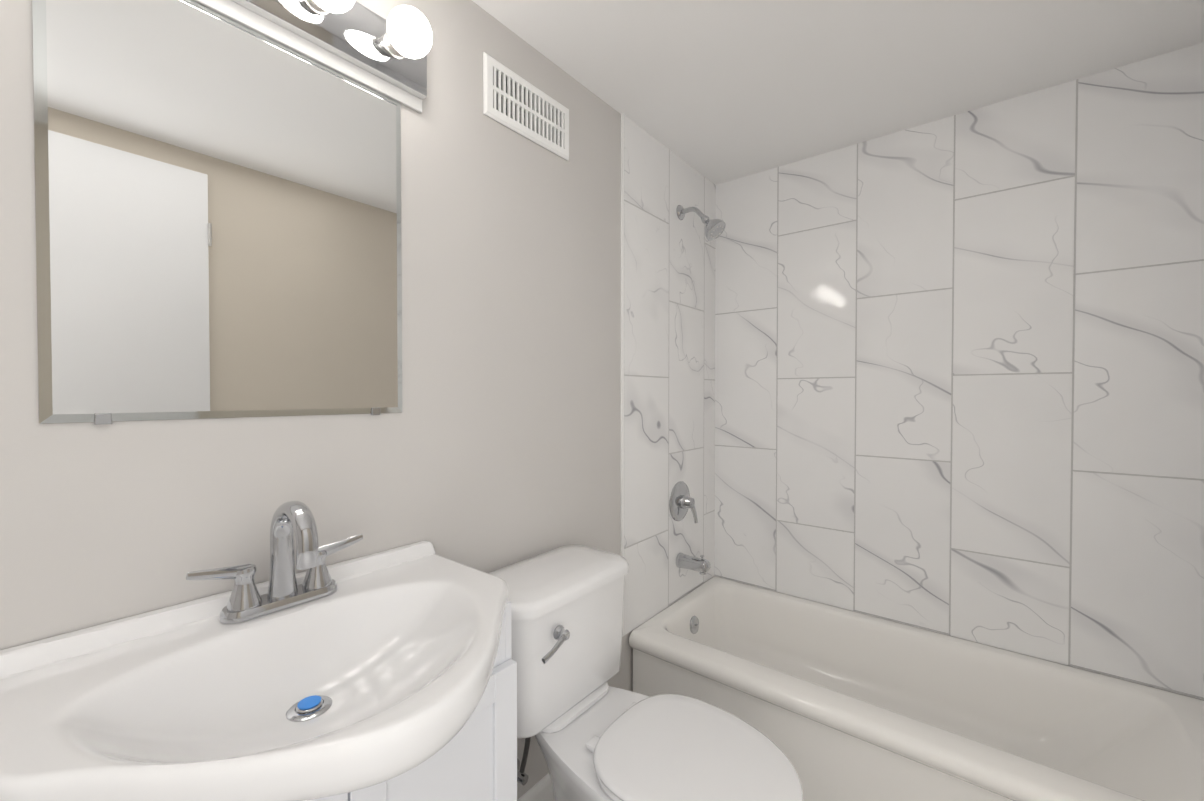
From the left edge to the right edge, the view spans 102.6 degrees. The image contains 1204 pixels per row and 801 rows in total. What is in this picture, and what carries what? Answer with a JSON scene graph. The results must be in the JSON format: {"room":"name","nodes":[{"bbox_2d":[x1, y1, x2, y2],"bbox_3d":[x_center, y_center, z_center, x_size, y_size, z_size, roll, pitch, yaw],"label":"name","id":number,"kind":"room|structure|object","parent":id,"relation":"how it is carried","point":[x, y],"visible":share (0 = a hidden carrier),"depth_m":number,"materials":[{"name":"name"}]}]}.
{"room":"bathroom","nodes":[
{"label":"bathroom","id":0,"kind":"room"},
{"bbox_2d":[0,0,713,799],"bbox_3d":[-0.457,0.102,1.116,0.100,2.180,3.225,1,1,39],"label":"wall","id":1,"kind":"structure","parent":0,"point":[494,446],"depth_m":1.11,"materials":[{"name":"beige paint"}]},
{"bbox_2d":[32,0,401,424],"bbox_3d":[-0.597,-0.306,0.847,0.008,0.674,0.517,1,1,39],"label":"mirror","id":2,"kind":"object","parent":1,"relation":"attached to","point":[218,212],"visible":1,"depth_m":0.78,"materials":[{"name":"clear glass"}]},
{"bbox_2d":[193,0,431,112],"bbox_3d":[-0.548,-0.714,0.805,0.131,0.141,0.610,1,1,39],"label":"sconce","id":3,"kind":"object","parent":1,"relation":"attached to","point":[354,40],"visible":1,"depth_m":0.94,"materials":[{"name":"silver metal"}]},
{"bbox_2d":[483,52,568,160],"bbox_3d":[-0.198,-0.805,1.338,0.010,0.154,0.315,1,1,39],"label":"air vent","id":4,"kind":"object","parent":1,"relation":"in","point":[515,102],"visible":1,"depth_m":1.31,"materials":[{"name":"white metal"}]},
{"bbox_2d":[517,773,553,800],"bbox_3d":[-0.147,1.142,1.429,0.012,0.090,0.758,1,1,39],"label":"baseboard","id":5,"kind":"structure","parent":1,"relation":"attached to","point":[541,790],"depth_m":1.39,"materials":[{"name":"white"}]},
{"bbox_2d":[620,113,623,636],"bbox_3d":[0.071,-0.085,1.686,0.010,1.824,0.010,1,1,39],"label":"trim","id":6,"kind":"structure","parent":1,"relation":"attached to","point":[622,371],"depth_m":1.68,"materials":[{"name":"white"}]},
{"bbox_2d":[624,115,715,634],"bbox_3d":[0.299,-0.089,1.972,0.008,1.824,0.723,1,1,39],"label":"wall tile","id":7,"kind":"structure","parent":1,"relation":"attached to","point":[669,348],"depth_m":1.90,"materials":[{"name":"tile"}]},
{"bbox_2d":[669,481,697,522],"bbox_3d":[0.347,0.417,1.979,0.068,0.169,0.164,1,1,39],"label":"shower valve","id":8,"kind":"object","parent":7,"relation":"attached to","point":[681,501],"visible":1,"depth_m":1.97,"materials":[{"name":"silver metal"}]},
{"bbox_2d":[676,553,710,574],"bbox_3d":[0.374,0.655,1.961,0.136,0.075,0.062,1,1,39],"label":"tub spout","id":9,"kind":"object","parent":7,"relation":"attached to","point":[701,566],"visible":1,"depth_m":1.94,"materials":[{"name":"silver metal"}]},
{"bbox_2d":[676,205,725,240],"bbox_3d":[0.397,-0.721,1.923,0.194,0.168,0.088,1,1,39],"label":"shower head","id":10,"kind":"object","parent":7,"relation":"attached to","point":[714,229],"visible":0.98,"depth_m":1.90},
{"bbox_2d":[472,0,1203,184],"bbox_3d":[0.167,-1.011,0.601,1.700,0.060,3.225,1,1,39],"label":"ceiling","id":11,"kind":"structure","parent":0,"point":[715,92],"depth_m":1.39,"materials":[{"name":"paint"}]},
{"bbox_2d":[716,576,1201,699],"bbox_3d":[1.144,0.091,1.836,1.500,2.180,0.100,1,1,39],"label":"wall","id":12,"kind":"structure","parent":0,"point":[980,643],"depth_m":1.64,"materials":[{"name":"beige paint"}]},
{"bbox_2d":[714,42,1203,699],"bbox_3d":[1.110,-0.086,1.792,1.500,1.824,0.008,1,1,39],"label":"wall tiles","id":13,"kind":"structure","parent":12,"relation":"attached to","point":[958,374],"depth_m":1.63,"materials":[{"name":"tile"}]},
{"bbox_3d":[0.167,1.228,0.632,1.700,0.060,3.225,1,1,39],"label":"floor","id":14,"kind":"structure","parent":0,"visible":0},
{"bbox_2d":[0,540,516,800],"bbox_3d":[-0.395,0.760,0.709,0.515,0.874,0.632,1,1,39],"label":"bathroom vanity","id":15,"kind":"object","parent":14,"relation":"on","point":[389,675],"visible":0.98,"depth_m":0.67,"materials":[{"name":"white ceramic"}]},
{"bbox_2d":[186,501,362,623],"bbox_3d":[-0.509,0.254,0.793,0.146,0.182,0.258,1,1,39],"label":"faucet","id":16,"kind":"object","parent":15,"relation":"on","point":[247,601],"visible":1,"depth_m":0.79,"materials":[{"name":"silver metal"}]},
{"bbox_2d":[488,545,802,800],"bbox_3d":[0.062,0.809,1.085,0.736,0.766,0.422,1,1,39],"label":"toilet","id":17,"kind":"object","parent":14,"relation":"on","point":[597,737],"visible":0.83,"depth_m":1.06,"materials":[{"name":"white ceramic"}]},
{"bbox_2d":[629,576,1203,800],"bbox_3d":[0.889,1.008,1.531,1.481,0.355,0.696,1,1,39],"label":"bathtub","id":18,"kind":"object","parent":14,"relation":"on","point":[832,703],"visible":0.96,"depth_m":1.47,"materials":[{"name":"white ceramic"}]}
]}

